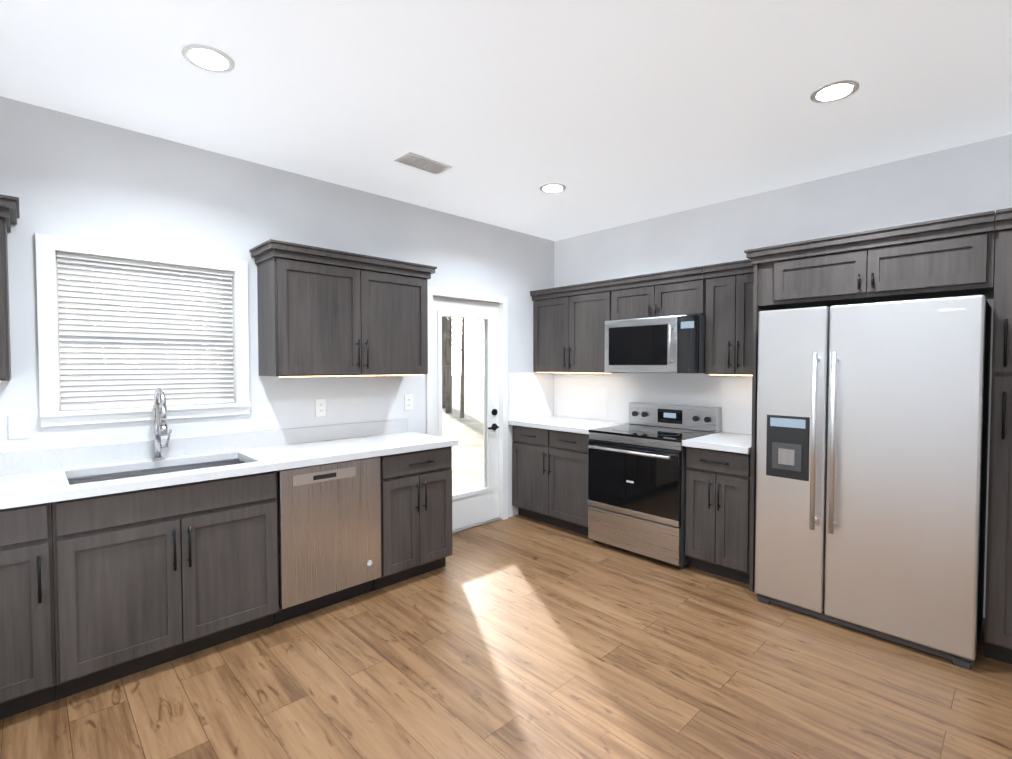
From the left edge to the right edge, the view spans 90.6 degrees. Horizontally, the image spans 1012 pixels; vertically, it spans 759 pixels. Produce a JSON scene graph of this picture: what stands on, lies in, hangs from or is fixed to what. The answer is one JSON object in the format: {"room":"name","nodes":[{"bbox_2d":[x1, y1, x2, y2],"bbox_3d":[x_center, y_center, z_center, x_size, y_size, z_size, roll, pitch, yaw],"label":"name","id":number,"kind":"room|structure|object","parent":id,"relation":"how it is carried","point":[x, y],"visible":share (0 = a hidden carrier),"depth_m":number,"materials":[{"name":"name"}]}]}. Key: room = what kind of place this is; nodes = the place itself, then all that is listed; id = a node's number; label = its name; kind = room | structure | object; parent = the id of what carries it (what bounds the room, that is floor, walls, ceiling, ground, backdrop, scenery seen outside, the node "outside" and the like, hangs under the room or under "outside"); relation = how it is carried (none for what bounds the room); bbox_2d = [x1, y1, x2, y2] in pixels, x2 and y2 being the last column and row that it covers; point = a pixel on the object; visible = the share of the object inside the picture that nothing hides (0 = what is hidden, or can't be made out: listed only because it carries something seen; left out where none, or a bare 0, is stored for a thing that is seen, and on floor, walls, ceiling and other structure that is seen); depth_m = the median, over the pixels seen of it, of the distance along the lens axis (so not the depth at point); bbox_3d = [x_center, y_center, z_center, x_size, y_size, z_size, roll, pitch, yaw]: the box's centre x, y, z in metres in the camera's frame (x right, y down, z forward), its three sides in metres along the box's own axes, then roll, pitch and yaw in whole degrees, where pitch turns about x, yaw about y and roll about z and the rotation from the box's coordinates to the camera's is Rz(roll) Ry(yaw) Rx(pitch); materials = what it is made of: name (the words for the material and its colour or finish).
{"room":"kitchen","nodes":[
{"label":"kitchen","id":0,"kind":"room"},
{"bbox_2d":[0,96,553,517],"bbox_3d":[-1.138,-0.017,3.639,4.640,2.690,0.120,-2,2,-44],"label":"wall","id":1,"kind":"structure","parent":0,"point":[62,174],"depth_m":3.00,"materials":[{"name":"grey paint"}]},
{"bbox_2d":[0,414,3,439],"bbox_3d":[-2.402,0.225,2.341,0.074,0.120,0.010,-2,2,-44],"label":"switch plate","id":2,"kind":"object","parent":1,"relation":"attached to","point":[1,429],"visible":1,"depth_m":2.36,"materials":[{"name":"white plastic"}]},
{"bbox_2d":[0,194,19,380],"bbox_3d":[-2.376,-0.381,2.101,0.494,0.786,0.364,-2,2,-44],"label":"upper cabinet","id":3,"kind":"object","parent":1,"relation":"attached to","point":[9,211],"visible":1,"depth_m":2.14,"materials":[{"name":"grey wood"}]},
{"bbox_2d":[8,413,29,438],"bbox_3d":[-2.338,0.223,2.404,0.074,0.120,0.010,-2,2,-44],"label":"switch plate","id":4,"kind":"object","parent":1,"relation":"attached to","point":[18,425],"visible":1,"depth_m":2.40,"materials":[{"name":"white plastic"}]},
{"bbox_2d":[35,233,250,426],"bbox_3d":[-1.970,-0.248,2.802,0.950,0.940,0.163,-2,2,-44],"label":"window","id":5,"kind":"structure","parent":1,"relation":"in","point":[51,412],"depth_m":2.62,"materials":[{"name":"white"}]},
{"bbox_2d":[56,251,234,409],"bbox_3d":[-1.959,-0.250,2.790,0.802,0.795,0.030,-2,2,-44],"label":"window blinds","id":6,"kind":"object","parent":5,"relation":"attached to","point":[93,375],"visible":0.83,"depth_m":2.75,"materials":[{"name":"grey plastic"}]},
{"bbox_2d":[315,399,325,416],"bbox_3d":[-1.268,0.194,3.429,0.074,0.120,0.010,-2,2,-44],"label":"electrical outlet plate","id":7,"kind":"object","parent":1,"relation":"attached to","point":[320,407],"visible":1,"depth_m":3.42,"materials":[{"name":"white plastic"}]},
{"bbox_2d":[249,239,436,376],"bbox_3d":[-1.044,-0.417,3.378,1.158,0.786,0.364,-2,2,-44],"label":"upper cabinet","id":8,"kind":"object","parent":1,"relation":"attached to","point":[323,312],"visible":1,"depth_m":3.17,"materials":[{"name":"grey wood"}]},
{"bbox_2d":[404,395,412,409],"bbox_3d":[-0.762,0.180,3.914,0.074,0.120,0.010,-2,2,-44],"label":"electrical outlet plate","id":9,"kind":"object","parent":1,"relation":"attached to","point":[408,402],"visible":1,"depth_m":3.91,"materials":[{"name":"white plastic"}]},
{"bbox_2d":[433,296,498,529],"bbox_3d":[-0.345,0.300,4.372,0.774,1.981,0.110,-2,2,-44],"label":"entry door","id":10,"kind":"structure","parent":1,"relation":"in","point":[474,505],"depth_m":4.49,"materials":[{"name":"white wood"}]},
{"bbox_2d":[426,286,507,533],"bbox_3d":[-0.355,0.276,4.383,0.898,2.060,0.139,-2,2,-44],"label":"door frame","id":11,"kind":"structure","parent":1,"relation":"attached to","point":[502,301],"depth_m":4.59,"materials":[{"name":"white painted wood"}]},
{"bbox_2d":[508,372,553,420],"bbox_3d":[0.252,0.152,4.887,0.647,0.447,0.009,-2,2,-44],"label":"tile backsplash","id":12,"kind":"structure","parent":1,"relation":"attached to","point":[534,394],"depth_m":4.87,"materials":[{"name":"white tile"}]},
{"bbox_2d":[0,515,1011,758],"bbox_3d":[0.980,1.420,1.471,4.640,0.060,6.240,-2,2,-44],"label":"floor","id":13,"kind":"structure","parent":0,"point":[517,637],"depth_m":2.25,"materials":[{"name":"brown wood"}]},
{"bbox_2d":[0,502,55,719],"bbox_3d":[-2.256,0.935,2.066,0.565,0.876,0.636,-2,2,-44],"label":"base cabinet","id":14,"kind":"object","parent":13,"relation":"on","point":[27,661],"visible":1,"depth_m":2.01,"materials":[{"name":"grey wood"}]},
{"bbox_2d":[51,471,278,699],"bbox_3d":[-1.729,0.921,2.571,0.893,0.876,0.636,-2,2,-44],"label":"base cabinet","id":15,"kind":"object","parent":13,"relation":"on","point":[144,579],"visible":0.94,"depth_m":2.31,"materials":[{"name":"grey wood"}]},
{"bbox_2d":[0,419,457,508],"bbox_3d":[-1.505,0.502,2.781,2.657,0.329,0.625,-2,2,-44],"label":"countertop","id":16,"kind":"structure","parent":15,"relation":"on","point":[28,478],"depth_m":2.71,"materials":[{"name":"white stone"}]},
{"bbox_2d":[152,387,171,459],"bbox_3d":[-1.836,0.240,2.692,0.093,0.398,0.216,-2,2,-44],"label":"faucet","id":17,"kind":"object","parent":16,"relation":"on","point":[160,417],"visible":1,"depth_m":2.72,"materials":[{"name":"silver metal"}]},
{"bbox_2d":[274,457,380,623],"bbox_3d":[-1.195,0.909,3.102,0.600,0.868,0.608,-2,2,-44],"label":"dishwasher","id":18,"kind":"object","parent":13,"relation":"on","point":[329,534],"visible":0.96,"depth_m":2.86,"materials":[{"name":"silver metal"}]},
{"bbox_2d":[373,446,451,590],"bbox_3d":[-0.763,0.894,3.498,0.560,0.876,0.636,-2,2,-44],"label":"base cabinet","id":19,"kind":"object","parent":13,"relation":"on","point":[416,513],"visible":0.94,"depth_m":3.27,"materials":[{"name":"grey wood"}]},
{"bbox_2d":[512,425,590,535],"bbox_3d":[0.576,0.863,4.577,0.636,0.876,0.930,-2,2,-44],"label":"base cabinet","id":20,"kind":"object","parent":13,"relation":"on","point":[549,476],"visible":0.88,"depth_m":4.36,"materials":[{"name":"grey wood"}]},
{"bbox_2d":[508,416,628,433],"bbox_3d":[0.575,0.405,4.562,0.638,0.038,0.931,-2,2,-44],"label":"countertop","id":21,"kind":"structure","parent":20,"relation":"on","point":[573,425],"depth_m":4.44,"materials":[{"name":"white stone"}]},
{"bbox_2d":[588,402,720,568],"bbox_3d":[1.138,0.767,3.925,0.720,1.105,0.780,-2,2,-44],"label":"range","id":22,"kind":"object","parent":13,"relation":"on","point":[637,483],"visible":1,"depth_m":3.73,"materials":[{"name":"grey metal"}]},
{"bbox_2d":[685,446,750,584],"bbox_3d":[1.593,0.893,3.517,0.636,0.876,0.437,-2,2,-44],"label":"base cabinet","id":23,"kind":"object","parent":13,"relation":"on","point":[717,512],"visible":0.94,"depth_m":3.31,"materials":[{"name":"grey wood"}]},
{"bbox_2d":[682,432,751,453],"bbox_3d":[1.591,0.436,3.503,0.638,0.038,0.437,-2,2,-44],"label":"countertop","id":24,"kind":"structure","parent":23,"relation":"on","point":[731,442],"depth_m":3.39,"materials":[{"name":"white stone"}]},
{"bbox_2d":[755,295,991,668],"bbox_3d":[2.070,0.472,2.877,0.778,1.755,0.981,-2,2,-44],"label":"refrigerator","id":25,"kind":"object","parent":13,"relation":"on","point":[872,454],"visible":1,"depth_m":2.58,"materials":[{"name":"grey metal"}]},
{"bbox_2d":[984,208,1011,663],"bbox_3d":[2.653,0.291,2.387,0.644,2.145,0.479,-2,2,-44],"label":"pantry cabinet","id":26,"kind":"object","parent":13,"relation":"on","point":[998,623],"visible":1,"depth_m":2.34,"materials":[{"name":"grey wood"}]},
{"bbox_2d":[0,0,1011,240],"bbox_3d":[0.980,-1.329,1.392,4.640,0.060,6.240,-2,2,-44],"label":"ceiling","id":27,"kind":"structure","parent":0,"point":[610,113],"depth_m":2.28,"materials":[{"name":"white paint"}]},
{"bbox_2d":[181,44,234,72],"bbox_3d":[-1.220,-1.313,2.054,0.190,0.007,0.190,-2,2,-44],"label":"recessed light","id":28,"kind":"object","parent":27,"relation":"in","point":[207,58],"visible":1,"depth_m":2.04,"materials":[{"name":"white"}]},
{"bbox_2d":[394,152,452,174],"bbox_3d":[-0.512,-1.342,3.121,0.320,0.010,0.170,-2,2,-44],"label":"ceiling vent","id":29,"kind":"object","parent":27,"relation":"in","point":[423,163],"visible":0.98,"depth_m":3.11,"materials":[{"name":"white metal"}]},
{"bbox_2d":[539,183,565,192],"bbox_3d":[0.332,-1.357,3.556,0.190,0.007,0.190,-2,2,-44],"label":"recessed light","id":30,"kind":"object","parent":27,"relation":"in","point":[552,188],"visible":1,"depth_m":3.55,"materials":[{"name":"white"}]},
{"bbox_2d":[810,80,858,102],"bbox_3d":[1.508,-1.321,2.301,0.190,0.007,0.190,-2,2,-44],"label":"recessed light","id":31,"kind":"object","parent":27,"relation":"in","point":[834,91],"visible":1,"depth_m":2.29,"materials":[{"name":"white"}]},
{"bbox_2d":[554,134,1011,617],"bbox_3d":[2.611,0.001,2.995,0.120,2.690,6.000,-2,2,-44],"label":"wall","id":32,"kind":"structure","parent":0,"point":[970,178],"depth_m":3.44,"materials":[{"name":"grey paint"}]},
{"bbox_2d":[530,280,618,373],"bbox_3d":[0.671,-0.454,4.651,0.364,0.786,0.900,-2,2,-44],"label":"upper cabinet","id":33,"kind":"object","parent":32,"relation":"attached to","point":[569,328],"visible":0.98,"depth_m":4.53,"materials":[{"name":"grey wood"}]},
{"bbox_2d":[554,373,751,434],"bbox_3d":[1.233,0.168,4.341,0.011,0.447,2.156,-2,2,-44],"label":"tile backsplash","id":34,"kind":"structure","parent":32,"relation":"attached to","point":[604,397],"depth_m":4.33,"materials":[{"name":"white tile"}]},
{"bbox_2d":[608,266,705,320],"bbox_3d":[1.263,-0.658,4.028,0.364,0.341,0.805,-2,2,-44],"label":"upper cabinet","id":35,"kind":"object","parent":32,"relation":"attached to","point":[672,293],"visible":0.9,"depth_m":3.89,"materials":[{"name":"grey wood"}]},
{"bbox_2d":[605,314,705,372],"bbox_3d":[1.229,-0.269,4.006,0.459,0.428,0.801,-2,2,-44],"label":"microwave","id":36,"kind":"object","parent":35,"relation":"attached to","point":[671,344],"visible":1,"depth_m":3.82,"materials":[{"name":"grey metal"}]},
{"bbox_2d":[702,259,753,375],"bbox_3d":[1.697,-0.423,3.582,0.364,0.786,0.442,-2,2,-44],"label":"upper cabinet","id":37,"kind":"object","parent":32,"relation":"attached to","point":[729,320],"visible":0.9,"depth_m":3.51,"materials":[{"name":"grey wood"}]},
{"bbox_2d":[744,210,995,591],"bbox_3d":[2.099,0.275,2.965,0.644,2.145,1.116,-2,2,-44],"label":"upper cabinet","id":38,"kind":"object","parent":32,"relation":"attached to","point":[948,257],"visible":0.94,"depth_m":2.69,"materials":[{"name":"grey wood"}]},
{"label":"outside","id":39,"kind":"structure","parent":0,"visible":0},
{"bbox_2d":[442,376,483,492],"bbox_3d":[-8.062,1.273,10.811,84.520,0.200,100.000,-2,2,-44],"label":"ground","id":40,"kind":"structure","parent":39,"point":[471,434],"depth_m":11.02,"materials":[{"name":"white"}]},
{"bbox_2d":[442,317,446,407],"bbox_3d":[-2.222,-3.452,16.866,1.831,9.203,2.052,-2,2,-44],"label":"trees","id":41,"kind":"object","parent":40,"relation":"on","point":[444,327],"depth_m":17.18,"materials":[{"name":"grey plant"}]},
{"bbox_2d":[442,317,451,412],"bbox_3d":[-1.836,-2.899,15.034,1.827,8.202,2.048,-2,2,-44],"label":"trees","id":42,"kind":"object","parent":40,"relation":"on","point":[449,369],"depth_m":15.37,"materials":[{"name":"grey plant"}]},
{"bbox_2d":[443,318,464,417],"bbox_3d":[-1.300,-2.359,13.623,1.823,7.202,2.044,-2,2,-44],"label":"trees","id":43,"kind":"object","parent":40,"relation":"on","point":[462,370],"depth_m":13.98,"materials":[{"name":"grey plant"}]}
]}

